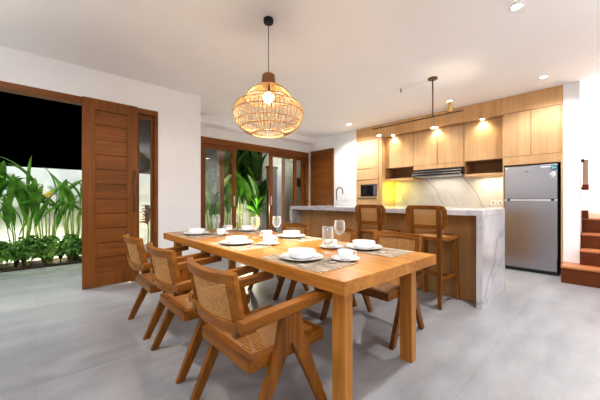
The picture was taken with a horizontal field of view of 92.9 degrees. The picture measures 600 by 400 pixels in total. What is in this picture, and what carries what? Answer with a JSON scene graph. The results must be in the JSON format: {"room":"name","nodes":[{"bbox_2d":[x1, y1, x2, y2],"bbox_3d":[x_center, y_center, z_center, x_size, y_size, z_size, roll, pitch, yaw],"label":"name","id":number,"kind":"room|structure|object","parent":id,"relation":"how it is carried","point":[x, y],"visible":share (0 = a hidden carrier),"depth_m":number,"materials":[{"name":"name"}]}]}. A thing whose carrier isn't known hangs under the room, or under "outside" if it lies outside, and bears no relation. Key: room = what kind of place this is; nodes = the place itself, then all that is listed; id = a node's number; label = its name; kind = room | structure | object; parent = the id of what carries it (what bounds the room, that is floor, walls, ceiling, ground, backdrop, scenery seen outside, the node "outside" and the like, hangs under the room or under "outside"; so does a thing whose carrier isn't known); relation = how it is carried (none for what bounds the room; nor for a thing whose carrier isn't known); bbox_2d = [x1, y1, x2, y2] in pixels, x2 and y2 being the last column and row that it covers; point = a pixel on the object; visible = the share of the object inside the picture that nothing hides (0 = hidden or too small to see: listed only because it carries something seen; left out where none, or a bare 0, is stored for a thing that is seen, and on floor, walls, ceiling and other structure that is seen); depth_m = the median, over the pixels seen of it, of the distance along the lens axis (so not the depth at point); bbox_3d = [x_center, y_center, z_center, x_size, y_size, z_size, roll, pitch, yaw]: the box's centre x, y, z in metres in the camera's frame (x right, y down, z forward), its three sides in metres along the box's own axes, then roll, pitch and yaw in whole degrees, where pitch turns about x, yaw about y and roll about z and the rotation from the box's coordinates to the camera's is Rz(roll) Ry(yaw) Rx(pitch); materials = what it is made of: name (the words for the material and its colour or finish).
{"room":"dining room","nodes":[
{"label":"dining room","id":0,"kind":"room"},
{"bbox_2d":[0,46,200,255],"bbox_3d":[-3.630,-0.285,3.044,5.210,2.870,0.200,0,0,-43],"label":"wall","id":1,"kind":"structure","parent":0,"point":[179,113],"depth_m":4.33,"materials":[{"name":"white paint"}]},
{"bbox_2d":[0,81,157,247],"bbox_3d":[-3.523,-0.089,3.101,3.645,2.478,0.162,0,0,-43],"label":"trim","id":2,"kind":"structure","parent":1,"relation":"attached to","point":[8,87],"depth_m":3.69,"materials":[{"name":"brown wood"}]},
{"bbox_2d":[82,96,136,288],"bbox_3d":[-2.535,-0.092,3.831,0.625,2.460,0.103,0,0,-43],"label":"door","id":3,"kind":"structure","parent":1,"relation":"in","point":[109,129],"depth_m":3.81,"materials":[{"name":"brown wood"}]},
{"bbox_2d":[137,114,152,274],"bbox_3d":[-2.304,-0.050,4.231,0.217,2.400,0.040,0,0,-43],"label":"window","id":4,"kind":"structure","parent":1,"relation":"in","point":[138,115],"depth_m":4.28,"materials":[{"name":"brown wood"}]},
{"bbox_2d":[201,126,308,152],"bbox_3d":[-1.188,-0.285,7.009,3.760,2.870,0.200,0,0,-43],"label":"wall","id":5,"kind":"structure","parent":0,"point":[205,131],"depth_m":6.87,"materials":[{"name":"white paint"}]},
{"bbox_2d":[205,148,223,227],"bbox_3d":[-1.944,-0.037,6.309,0.560,2.346,0.040,0,0,-43],"label":"door","id":6,"kind":"structure","parent":5,"relation":"in","point":[221,152],"depth_m":6.44,"materials":[{"name":"brown wood"}]},
{"bbox_2d":[201,143,235,251],"bbox_3d":[-1.801,-0.037,6.342,0.845,2.346,0.046,0,0,-43],"label":"door","id":7,"kind":"structure","parent":5,"relation":"in","point":[203,145],"depth_m":6.27,"materials":[{"name":"brown wood"}]},
{"bbox_2d":[201,136,308,205],"bbox_3d":[-1.018,-0.100,7.126,3.290,2.500,0.180,0,0,-43],"label":"trim","id":8,"kind":"structure","parent":5,"relation":"attached to","point":[207,140],"depth_m":7.25,"materials":[{"name":"brown wood"}]},
{"bbox_2d":[201,114,316,144],"bbox_3d":[-1.012,-1.645,6.818,3.760,0.150,0.320,0,0,-43],"label":"beam","id":9,"kind":"structure","parent":5,"relation":"attached to","point":[207,121],"depth_m":6.44,"materials":[{"name":"white paint"}]},
{"bbox_2d":[269,153,296,230],"bbox_3d":[-0.444,-0.037,7.599,0.926,2.346,0.046,0,0,-43],"label":"door","id":10,"kind":"structure","parent":5,"relation":"in","point":[271,155],"depth_m":7.33,"materials":[{"name":"brown wood"}]},
{"bbox_2d":[282,157,303,226],"bbox_3d":[-0.192,-0.037,7.931,0.795,2.346,0.040,0,0,-43],"label":"door","id":11,"kind":"structure","parent":5,"relation":"in","point":[300,159],"depth_m":8.02,"materials":[{"name":"brown wood"}]},
{"bbox_2d":[266,166,277,231],"bbox_3d":[-0.816,0.075,8.240,0.400,2.090,0.060,0,0,-43],"label":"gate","id":12,"kind":"object","parent":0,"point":[267,167],"visible":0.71,"depth_m":8.26,"materials":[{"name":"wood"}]},
{"bbox_2d":[0,0,599,137],"bbox_3d":[0.804,-1.795,2.959,11.600,0.150,8.850,0,0,-43],"label":"ceiling","id":13,"kind":"structure","parent":0,"point":[345,62],"depth_m":3.24,"materials":[{"name":"paint"}]},
{"bbox_2d":[232,16,303,137],"bbox_3d":[-0.299,-1.169,2.708,0.669,1.101,0.669,0,0,36],"label":"pendant lamp","id":14,"kind":"object","parent":13,"relation":"hanging from","point":[268,85],"visible":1,"depth_m":2.62,"materials":[{"name":"beige wicker"}]},
{"bbox_2d":[372,76,462,135],"bbox_3d":[1.672,-1.364,4.244,0.130,0.712,1.365,0,0,-43],"label":"linear pendant","id":15,"kind":"object","parent":13,"relation":"hanging from","point":[449,103],"visible":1,"depth_m":4.02,"materials":[{"name":"brown metal"}]},
{"bbox_2d":[509,2,524,10],"bbox_3d":[1.923,-1.716,2.530,0.112,0.008,0.112,0,0,-43],"label":"recessed light","id":16,"kind":"object","parent":13,"relation":"in","point":[519,5],"visible":1,"depth_m":2.53,"materials":[{"name":"beige"}]},
{"bbox_2d":[0,254,599,399],"bbox_3d":[0.713,1.200,2.909,11.400,0.100,8.500,0,0,-43],"label":"floor","id":17,"kind":"structure","parent":0,"point":[539,339],"depth_m":2.24,"materials":[{"name":"concrete"}]},
{"bbox_2d":[123,233,209,339],"bbox_3d":[-1.292,0.734,2.708,0.656,0.833,0.584,0,0,-43],"label":"dining chair","id":18,"kind":"object","parent":17,"relation":"on","point":[138,261],"visible":0.57,"depth_m":2.46,"materials":[{"name":"brown wood"}]},
{"bbox_2d":[146,242,254,383],"bbox_3d":[-0.778,0.734,2.149,0.656,0.833,0.584,0,0,-43],"label":"dining chair","id":19,"kind":"object","parent":17,"relation":"on","point":[179,286],"visible":0.66,"depth_m":1.91,"materials":[{"name":"brown wood"}]},
{"bbox_2d":[187,257,330,399],"bbox_3d":[-0.262,0.734,1.591,0.656,0.833,0.584,0,0,-43],"label":"dining chair","id":20,"kind":"object","parent":17,"relation":"on","point":[294,334],"visible":1,"depth_m":1.40,"materials":[{"name":"brown wood"}]},
{"bbox_2d":[248,223,308,300],"bbox_3d":[-0.253,0.734,3.677,0.656,0.833,0.584,0,0,-43],"label":"dining chair","id":21,"kind":"object","parent":17,"relation":"on","point":[286,226],"visible":0.18,"depth_m":3.67,"materials":[{"name":"brown wood"}]},
{"bbox_2d":[163,227,435,399],"bbox_3d":[-0.335,0.775,2.790,1.055,0.750,2.820,0,0,-42],"label":"dining table","id":22,"kind":"object","parent":17,"relation":"on","point":[370,270],"visible":0.77,"depth_m":1.82,"materials":[{"name":"brown wood"}]},
{"bbox_2d":[175,233,221,238],"bbox_3d":[-1.173,0.399,3.261,0.340,0.003,0.580,0,0,-43],"label":"placemat","id":23,"kind":"object","parent":22,"relation":"on","point":[180,234],"visible":0.71,"depth_m":3.19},
{"bbox_2d":[183,231,209,234],"bbox_3d":[-1.200,0.385,3.305,0.300,0.024,0.300,0,0,-43],"label":"dinner plate","id":24,"kind":"object","parent":23,"relation":"on","point":[187,232],"visible":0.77,"depth_m":3.24,"materials":[{"name":"white ceramic"}]},
{"bbox_2d":[188,228,204,233],"bbox_3d":[-1.200,0.361,3.305,0.188,0.054,0.188,0,0,-43],"label":"soup bowl","id":25,"kind":"object","parent":24,"relation":"on","point":[191,230],"visible":0.91,"depth_m":3.24,"materials":[{"name":"white ceramic"}]},
{"bbox_2d":[207,241,273,250],"bbox_3d":[-0.546,0.399,2.540,0.340,0.003,0.580,0,0,-43],"label":"placemat","id":26,"kind":"object","parent":22,"relation":"on","point":[250,246],"visible":0.74,"depth_m":2.43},
{"bbox_2d":[220,239,252,244],"bbox_3d":[-0.573,0.385,2.584,0.300,0.024,0.300,0,0,-43],"label":"dinner plate","id":27,"kind":"object","parent":26,"relation":"on","point":[248,240],"visible":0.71,"depth_m":2.55,"materials":[{"name":"white ceramic"}]},
{"bbox_2d":[226,236,246,243],"bbox_3d":[-0.573,0.361,2.584,0.188,0.054,0.188,0,0,-43],"label":"soup bowl","id":28,"kind":"object","parent":27,"relation":"on","point":[230,239],"visible":0.94,"depth_m":2.52,"materials":[{"name":"white ceramic"}]},
{"bbox_2d":[231,229,272,233],"bbox_3d":[-0.634,0.399,3.665,0.340,0.003,0.580,0,0,-43],"label":"placemat","id":29,"kind":"object","parent":22,"relation":"on","point":[235,230],"visible":0.46,"depth_m":3.59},
{"bbox_2d":[236,228,258,230],"bbox_3d":[-0.675,0.385,3.695,0.300,0.024,0.300,0,0,-43],"label":"dinner plate","id":30,"kind":"object","parent":29,"relation":"on","point":[240,229],"visible":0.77,"depth_m":3.61,"materials":[{"name":"white ceramic"}]},
{"bbox_2d":[241,225,254,229],"bbox_3d":[-0.675,0.361,3.695,0.188,0.054,0.188,0,0,-43],"label":"soup bowl","id":31,"kind":"object","parent":30,"relation":"on","point":[243,227],"visible":0.84,"depth_m":3.62,"materials":[{"name":"white ceramic"}]},
{"bbox_2d":[258,241,278,244],"bbox_3d":[-0.280,0.391,2.562,0.192,0.017,0.192,0,0,-43],"label":"saucer","id":32,"kind":"object","parent":22,"relation":"on","point":[262,242],"visible":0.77,"depth_m":2.56,"materials":[{"name":"white ceramic"}]},
{"bbox_2d":[263,236,276,243],"bbox_3d":[-0.277,0.362,2.562,0.110,0.060,0.110,0,0,42],"label":"teacup","id":33,"kind":"object","parent":32,"relation":"on","point":[267,239],"visible":0.99,"depth_m":2.53,"materials":[{"name":"white ceramic"}]},
{"bbox_2d":[274,236,324,241],"bbox_3d":[-0.050,0.399,3.020,0.340,0.003,0.580,0,0,-43],"label":"placemat","id":34,"kind":"object","parent":22,"relation":"on","point":[309,238],"visible":0.53,"depth_m":2.94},
{"bbox_2d":[278,234,304,237],"bbox_3d":[-0.092,0.385,3.050,0.300,0.024,0.300,0,0,-43],"label":"dinner plate","id":35,"kind":"object","parent":34,"relation":"on","point":[280,235],"visible":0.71,"depth_m":2.98,"materials":[{"name":"white ceramic"}]},
{"bbox_2d":[283,230,299,236],"bbox_3d":[-0.092,0.361,3.050,0.188,0.054,0.188,0,0,-43],"label":"soup bowl","id":36,"kind":"object","parent":35,"relation":"on","point":[288,233],"visible":0.98,"depth_m":2.98,"materials":[{"name":"white ceramic"}]},
{"bbox_2d":[259,254,356,272],"bbox_3d":[0.037,0.399,1.881,0.340,0.003,0.580,0,0,-43],"label":"placemat","id":37,"kind":"object","parent":22,"relation":"on","point":[307,265],"visible":0.76,"depth_m":1.78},
{"bbox_2d":[279,252,323,260],"bbox_3d":[0.010,0.385,1.924,0.300,0.024,0.300,0,0,-43],"label":"dinner plate","id":38,"kind":"object","parent":37,"relation":"on","point":[286,256],"visible":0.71,"depth_m":1.90,"materials":[{"name":"white ceramic"}]},
{"bbox_2d":[288,247,314,258],"bbox_3d":[0.010,0.361,1.924,0.188,0.054,0.188,0,0,-43],"label":"soup bowl","id":39,"kind":"object","parent":38,"relation":"on","point":[297,252],"visible":1,"depth_m":1.86,"materials":[{"name":"white ceramic"}]},
{"bbox_2d":[322,226,332,252],"bbox_3d":[0.210,0.299,2.157,0.082,0.200,0.082,0,0,-43],"label":"wine glass","id":40,"kind":"object","parent":22,"relation":"on","point":[322,226],"visible":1,"depth_m":2.14,"materials":[{"name":"clear glass"}]},
{"bbox_2d":[320,244,341,248],"bbox_3d":[0.258,0.391,2.378,0.192,0.017,0.192,0,0,-43],"label":"saucer","id":41,"kind":"object","parent":22,"relation":"on","point":[322,245],"visible":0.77,"depth_m":2.36,"materials":[{"name":"white ceramic"}]},
{"bbox_2d":[322,239,336,247],"bbox_3d":[0.255,0.362,2.378,0.110,0.060,0.110,0,0,32],"label":"teacup","id":42,"kind":"object","parent":41,"relation":"on","point":[327,241],"visible":0.91,"depth_m":2.34,"materials":[{"name":"white ceramic"}]},
{"bbox_2d":[334,220,344,244],"bbox_3d":[0.347,0.289,2.502,0.097,0.220,0.097,0,0,-43],"label":"wine glass","id":43,"kind":"object","parent":22,"relation":"on","point":[335,220],"visible":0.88,"depth_m":2.49,"materials":[{"name":"clear glass"}]},
{"bbox_2d":[331,255,359,261],"bbox_3d":[0.303,0.391,1.903,0.192,0.017,0.192,0,0,-43],"label":"saucer","id":44,"kind":"object","parent":22,"relation":"on","point":[335,257],"visible":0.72,"depth_m":1.89,"materials":[{"name":"white ceramic"}]},
{"bbox_2d":[337,248,356,259],"bbox_3d":[0.306,0.362,1.903,0.110,0.060,0.110,0,0,42],"label":"teacup","id":45,"kind":"object","parent":44,"relation":"on","point":[345,254],"visible":1,"depth_m":1.87,"materials":[{"name":"white ceramic"}]},
{"bbox_2d":[336,244,413,257],"bbox_3d":[0.562,0.399,2.299,0.340,0.003,0.580,0,0,-43],"label":"placemat","id":46,"kind":"object","parent":22,"relation":"on","point":[391,254],"visible":0.49,"depth_m":2.20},
{"bbox_2d":[345,243,382,249],"bbox_3d":[0.521,0.385,2.329,0.300,0.024,0.300,0,0,-43],"label":"dinner plate","id":47,"kind":"object","parent":46,"relation":"on","point":[350,245],"visible":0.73,"depth_m":2.31,"materials":[{"name":"white ceramic"}]},
{"bbox_2d":[352,239,375,248],"bbox_3d":[0.521,0.361,2.329,0.188,0.054,0.188,0,0,-43],"label":"soup bowl","id":48,"kind":"object","parent":47,"relation":"on","point":[359,243],"visible":0.95,"depth_m":2.27,"materials":[{"name":"white ceramic"}]},
{"bbox_3d":[-0.907,0.390,3.283,0.192,0.017,0.192,0,0,-43],"label":"saucer","id":49,"kind":"object","parent":22,"relation":"on","visible":0},
{"bbox_2d":[217,228,227,233],"bbox_3d":[-0.904,0.362,3.283,0.110,0.060,0.110,0,0,42],"label":"teacup","id":50,"kind":"object","parent":49,"relation":"on","point":[220,230],"visible":0.91,"depth_m":3.25,"materials":[{"name":"white ceramic"}]},
{"bbox_3d":[-0.355,0.390,3.099,0.192,0.017,0.192,0,0,-43],"label":"saucer","id":51,"kind":"object","parent":22,"relation":"on","visible":0},
{"bbox_2d":[260,230,271,235],"bbox_3d":[-0.358,0.362,3.098,0.110,0.060,0.110,0,0,32],"label":"teacup","id":52,"kind":"object","parent":51,"relation":"on","point":[265,232],"visible":0.91,"depth_m":3.06,"materials":[{"name":"white ceramic"}]},
{"bbox_3d":[-0.939,0.390,3.744,0.192,0.017,0.192,0,0,-43],"label":"saucer","id":53,"kind":"object","parent":22,"relation":"on","visible":0},
{"bbox_2d":[224,225,232,229],"bbox_3d":[-0.942,0.362,3.743,0.110,0.060,0.110,0,0,32],"label":"teacup","id":54,"kind":"object","parent":53,"relation":"on","point":[229,227],"visible":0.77,"depth_m":3.71,"materials":[{"name":"white ceramic"}]},
{"bbox_2d":[285,226,356,320],"bbox_3d":[0.250,0.734,3.134,0.656,0.833,0.584,0,0,-43],"label":"dining chair","id":55,"kind":"object","parent":17,"relation":"on","point":[352,235],"visible":0.27,"depth_m":3.17,"materials":[{"name":"brown wood"}]},
{"bbox_2d":[356,137,394,206],"bbox_3d":[1.841,-0.145,6.941,0.601,2.590,0.710,0,0,-43],"label":"tall cabinet","id":56,"kind":"object","parent":17,"relation":"on","point":[370,153],"visible":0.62,"depth_m":6.70,"materials":[{"name":"brown wood"}]},
{"bbox_2d":[360,184,376,196],"bbox_3d":[1.764,-0.223,6.877,0.406,0.293,0.446,0,0,-43],"label":"microwave","id":57,"kind":"object","parent":56,"relation":"in","point":[369,190],"visible":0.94,"depth_m":6.72,"materials":[{"name":"black plastic"}]},
{"bbox_2d":[355,204,399,289],"bbox_3d":[1.042,0.603,3.786,0.519,1.093,0.449,0,0,-43],"label":"bar stool","id":58,"kind":"object","parent":17,"relation":"on","point":[379,211],"visible":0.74,"depth_m":3.64,"materials":[{"name":"brown wood"}]},
{"bbox_2d":[301,210,475,301],"bbox_3d":[1.279,0.660,4.506,0.700,0.979,2.973,0,0,-43],"label":"base cabinet","id":59,"kind":"object","parent":17,"relation":"on","point":[463,226],"visible":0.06,"depth_m":3.48,"materials":[{"name":"brown wood"}]},
{"bbox_2d":[290,205,504,309],"bbox_3d":[1.209,0.630,4.442,0.950,1.040,3.095,0,0,-43],"label":"countertop","id":60,"kind":"structure","parent":59,"relation":"on","point":[490,222],"depth_m":3.24,"materials":[{"name":"white stone"}]},
{"bbox_2d":[335,187,342,205],"bbox_3d":[0.716,-0.065,5.344,0.197,0.351,0.051,0,0,38],"label":"kitchen faucet","id":61,"kind":"object","parent":60,"relation":"on","point":[338,187],"visible":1,"depth_m":5.35,"materials":[{"name":"silver metal"}]},
{"bbox_2d":[356,231,423,349],"bbox_3d":[0.746,0.734,2.599,0.656,0.833,0.584,0,0,-43],"label":"dining chair","id":62,"kind":"object","parent":17,"relation":"on","point":[393,293],"visible":0.45,"depth_m":2.51,"materials":[{"name":"brown wood"}]},
{"bbox_2d":[406,205,459,309],"bbox_3d":[1.524,0.603,3.265,0.519,1.093,0.449,0,0,-43],"label":"bar stool","id":63,"kind":"object","parent":17,"relation":"on","point":[427,213],"visible":0.91,"depth_m":3.12,"materials":[{"name":"brown wood"}]},
{"bbox_2d":[504,164,560,275],"bbox_3d":[3.862,0.297,4.728,0.568,1.694,0.669,0,0,-43],"label":"refrigerator","id":64,"kind":"object","parent":17,"relation":"on","point":[532,193],"visible":0.93,"depth_m":4.51,"materials":[{"name":"silver metal"}]},
{"bbox_2d":[503,104,562,264],"bbox_3d":[3.889,-0.145,4.732,0.599,2.590,0.749,0,0,-43],"label":"tall cabinet","id":65,"kind":"object","parent":17,"relation":"on","point":[533,132],"visible":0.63,"depth_m":4.49,"materials":[{"name":"brown wood"}]},
{"bbox_2d":[561,210,599,287],"bbox_3d":[5.206,0.655,4.342,2.800,0.990,1.597,0,0,-43],"label":"staircase","id":66,"kind":"structure","parent":17,"relation":"on","point":[586,272],"depth_m":3.98,"materials":[{"name":"brown wood"}]},
{"bbox_2d":[309,130,356,205],"bbox_3d":[0.806,-0.285,7.732,0.150,2.870,1.850,0,0,-43],"label":"wall","id":67,"kind":"structure","parent":0,"point":[344,144],"depth_m":7.32,"materials":[{"name":"white paint"}]},
{"bbox_2d":[311,148,333,205],"bbox_3d":[0.640,-0.110,7.857,0.224,2.520,0.840,0,0,-43],"label":"door","id":68,"kind":"structure","parent":67,"relation":"in","point":[322,161],"depth_m":7.81,"materials":[{"name":"brown wood"}]},
{"bbox_2d":[356,85,562,140],"bbox_3d":[2.837,-1.580,5.797,0.500,0.276,3.738,0,0,-43],"label":"header","id":69,"kind":"object","parent":67,"relation":"attached to","point":[552,96],"visible":0.61,"depth_m":5.11,"materials":[{"name":"brown wood"}]},
{"bbox_2d":[563,81,582,262],"bbox_3d":[4.279,-0.285,4.457,0.805,2.870,0.178,0,0,-43],"label":"wall pier","id":70,"kind":"object","parent":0,"point":[572,92],"visible":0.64,"depth_m":4.19,"materials":[{"name":"white paint"}]},
{"bbox_2d":[581,159,588,189],"bbox_3d":[4.256,-0.380,4.264,0.080,0.460,0.092,0,0,-43],"label":"handrail","id":71,"kind":"object","parent":70,"relation":"attached to","point":[585,186],"visible":0.99,"depth_m":4.24,"materials":[{"name":"brown wood"}]},
{"bbox_2d":[583,96,587,209],"bbox_3d":[5.244,-0.285,5.353,1.830,2.870,0.182,0,0,-43],"label":"wall","id":72,"kind":"structure","parent":0,"point":[585,115],"depth_m":5.16,"materials":[{"name":"white paint"}]},
{"bbox_2d":[588,113,599,213],"bbox_3d":[6.880,-0.285,4.786,0.200,2.870,2.874,0,0,-43],"label":"wall","id":73,"kind":"structure","parent":0,"point":[594,119],"depth_m":5.70,"materials":[{"name":"white paint"}]},
{"bbox_3d":[3.165,-0.285,6.104,0.200,2.870,3.744,0,0,-43],"label":"wall","id":74,"kind":"structure","parent":0,"visible":0},
{"bbox_2d":[385,133,422,181],"bbox_3d":[2.360,-0.938,6.478,0.467,1.001,0.673,0,0,-43],"label":"upper cabinet","id":75,"kind":"object","parent":74,"relation":"attached to","point":[399,149],"visible":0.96,"depth_m":6.38,"materials":[{"name":"brown wood"}]},
{"bbox_2d":[385,177,422,181],"bbox_3d":[2.360,-0.459,6.478,0.467,0.044,0.671,0,0,-43],"label":"shelf","id":76,"kind":"object","parent":75,"relation":"attached to","point":[387,178],"depth_m":6.39,"materials":[{"name":"brown wood"}]},
{"bbox_2d":[414,124,463,169],"bbox_3d":[2.921,-1.034,5.872,0.467,0.808,0.975,0,0,-43],"label":"upper cabinet","id":77,"kind":"object","parent":74,"relation":"attached to","point":[443,147],"visible":0.94,"depth_m":5.68,"materials":[{"name":"brown wood"}]},
{"bbox_2d":[411,167,463,177],"bbox_3d":[2.869,-0.552,5.824,0.595,0.152,0.965,0,0,-43],"label":"range hood","id":78,"kind":"object","parent":77,"relation":"attached to","point":[452,171],"visible":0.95,"depth_m":5.64,"materials":[{"name":"silver metal"}]},
{"bbox_2d":[395,176,502,208],"bbox_3d":[3.076,-0.116,6.044,0.012,0.732,2.282,0,0,-43],"label":"backsplash","id":79,"kind":"structure","parent":74,"relation":"attached to","point":[461,191],"depth_m":5.93,"materials":[{"name":"stone"}]},
{"bbox_2d":[464,117,502,177],"bbox_3d":[3.468,-0.938,5.282,0.467,1.001,0.630,0,0,-43],"label":"upper cabinet","id":80,"kind":"object","parent":74,"relation":"attached to","point":[483,139],"visible":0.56,"depth_m":5.18,"materials":[{"name":"brown wood"}]},
{"bbox_2d":[464,172,502,177],"bbox_3d":[3.468,-0.459,5.282,0.467,0.044,0.628,0,0,-43],"label":"shelf","id":81,"kind":"object","parent":80,"relation":"attached to","point":[495,174],"depth_m":5.23,"materials":[{"name":"brown wood"}]},
{"label":"outside","id":82,"kind":"structure","parent":0,"visible":0},
{"bbox_2d":[259,152,299,232],"bbox_3d":[0.288,-0.500,9.977,4.020,3.500,0.150,0,0,-43],"label":"wall","id":83,"kind":"structure","parent":82,"point":[277,162],"depth_m":9.04,"materials":[{"name":"white paint"}]},
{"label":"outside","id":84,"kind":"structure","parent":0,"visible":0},
{"bbox_2d":[0,166,258,263],"bbox_3d":[-3.749,0.325,6.477,14.700,1.850,0.200,0,0,-43],"label":"wall","id":85,"kind":"structure","parent":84,"point":[42,175],"depth_m":5.52,"materials":[{"name":"white paint"}]},
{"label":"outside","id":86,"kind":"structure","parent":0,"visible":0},
{"bbox_3d":[-0.231,1.203,8.270,7.100,0.094,0.650,0,0,-43],"label":"court","id":87,"kind":"object","parent":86,"visible":0},
{"bbox_2d":[241,194,275,229],"bbox_3d":[-1.145,0.479,7.723,1.089,1.345,0.911,0,0,34],"label":"dracaena plant","id":88,"kind":"object","parent":87,"relation":"on","point":[257,203],"visible":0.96,"depth_m":7.64,"materials":[{"name":"green plant"}]},
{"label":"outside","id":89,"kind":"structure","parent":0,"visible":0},
{"bbox_2d":[0,258,149,279],"bbox_3d":[-4.768,1.202,3.898,5.700,0.096,0.900,0,0,-43],"label":"path","id":90,"kind":"structure","parent":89,"point":[71,267],"depth_m":4.60,"materials":[{"name":"grey concrete"}]},
{"bbox_2d":[140,205,149,257],"bbox_3d":[-3.047,0.620,5.688,0.280,1.060,0.302,0,0,-4],"label":"plant","id":91,"kind":"object","parent":90,"relation":"on","point":[146,213],"visible":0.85,"depth_m":5.66,"materials":[{"name":"green plant"}]},
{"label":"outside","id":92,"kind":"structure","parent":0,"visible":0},
{"bbox_2d":[0,256,81,272],"bbox_3d":[-3.277,1.185,6.335,14.200,0.130,0.650,0,0,-43],"label":"planting bed","id":93,"kind":"object","parent":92,"point":[35,264],"depth_m":4.95,"materials":[{"name":"soil"}]},
{"bbox_2d":[0,175,16,197],"bbox_3d":[-5.237,0.102,4.172,1.544,2.041,0.822,0,0,-30],"label":"plant","id":94,"kind":"object","parent":93,"relation":"on","point":[2,189],"visible":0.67,"depth_m":4.74,"materials":[{"name":"green plant"}]},
{"bbox_2d":[0,240,21,268],"bbox_3d":[-4.825,0.889,4.650,0.479,0.467,0.394,0,0,-35],"label":"shrub","id":95,"kind":"object","parent":93,"relation":"on","point":[6,248],"visible":0.81,"depth_m":4.61,"materials":[{"name":"green plant"}]},
{"bbox_2d":[0,161,41,211],"bbox_3d":[-5.031,0.198,4.591,0.474,1.848,1.302,0,0,39],"label":"plant","id":96,"kind":"object","parent":93,"relation":"on","point":[3,182],"visible":0.6,"depth_m":4.72,"materials":[{"name":"green plant"}]},
{"bbox_2d":[9,234,42,265],"bbox_3d":[-4.632,0.853,4.869,0.419,0.540,0.470,0,0,28],"label":"shrub","id":97,"kind":"object","parent":93,"relation":"on","point":[28,247],"visible":0.8,"depth_m":4.79,"materials":[{"name":"green plant"}]},
{"bbox_2d":[0,156,59,265],"bbox_3d":[-4.699,0.170,4.832,1.341,1.905,0.715,0,0,-43],"label":"plant","id":98,"kind":"object","parent":93,"relation":"on","point":[8,211],"visible":0.75,"depth_m":4.88,"materials":[{"name":"green plant"}]},
{"bbox_2d":[0,156,81,262],"bbox_3d":[-4.482,0.192,5.128,1.344,1.862,0.470,0,0,-43],"label":"plant","id":99,"kind":"object","parent":93,"relation":"on","point":[37,217],"visible":0.77,"depth_m":5.11,"materials":[{"name":"green plant"}]},
{"bbox_2d":[35,235,65,263],"bbox_3d":[-4.427,0.871,5.048,0.479,0.504,0.394,0,0,11],"label":"shrub","id":100,"kind":"object","parent":93,"relation":"on","point":[50,248],"visible":0.92,"depth_m":4.96,"materials":[{"name":"green plant"}]},
{"bbox_2d":[21,174,81,259],"bbox_3d":[-4.257,0.314,5.330,1.382,1.617,0.501,0,0,-43],"label":"plant","id":101,"kind":"object","parent":93,"relation":"on","point":[65,193],"visible":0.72,"depth_m":5.33,"materials":[{"name":"green plant"}]},
{"bbox_2d":[58,233,81,260],"bbox_3d":[-4.221,0.864,5.254,0.419,0.519,0.470,0,0,0],"label":"shrub","id":102,"kind":"object","parent":93,"relation":"on","point":[70,245],"visible":0.77,"depth_m":5.16,"materials":[{"name":"green plant"}]},
{"bbox_2d":[74,237,81,254],"bbox_3d":[-3.999,0.890,5.409,0.479,0.466,0.394,0,0,-10],"label":"shrub","id":103,"kind":"object","parent":93,"relation":"on","point":[80,243],"visible":0.12,"depth_m":5.26,"materials":[{"name":"green plant"}]},
{"bbox_2d":[205,162,237,228],"bbox_3d":[-2.099,0.012,7.122,1.031,2.220,0.638,0,0,-26],"label":"banana plant","id":104,"kind":"object","parent":93,"relation":"on","point":[211,200],"visible":0.66,"depth_m":7.08,"materials":[{"name":"green plant"}]},
{"bbox_2d":[217,150,249,224],"bbox_3d":[-1.782,-0.154,7.597,1.144,2.551,0.491,0,0,-43],"label":"banana plant","id":105,"kind":"object","parent":93,"relation":"on","point":[227,159],"visible":0.45,"depth_m":7.41,"materials":[{"name":"green plant"}]},
{"bbox_2d":[226,149,249,226],"bbox_3d":[-1.684,-0.259,7.669,0.919,2.762,0.605,0,0,-43],"label":"banana plant","id":106,"kind":"object","parent":93,"relation":"on","point":[242,156],"visible":0.56,"depth_m":7.66,"materials":[{"name":"green plant"}]},
{"bbox_2d":[242,151,268,227],"bbox_3d":[-1.302,-0.171,8.030,1.328,2.586,0.499,0,0,-43],"label":"banana plant","id":107,"kind":"object","parent":93,"relation":"on","point":[254,167],"visible":0.64,"depth_m":7.99,"materials":[{"name":"green plant"}]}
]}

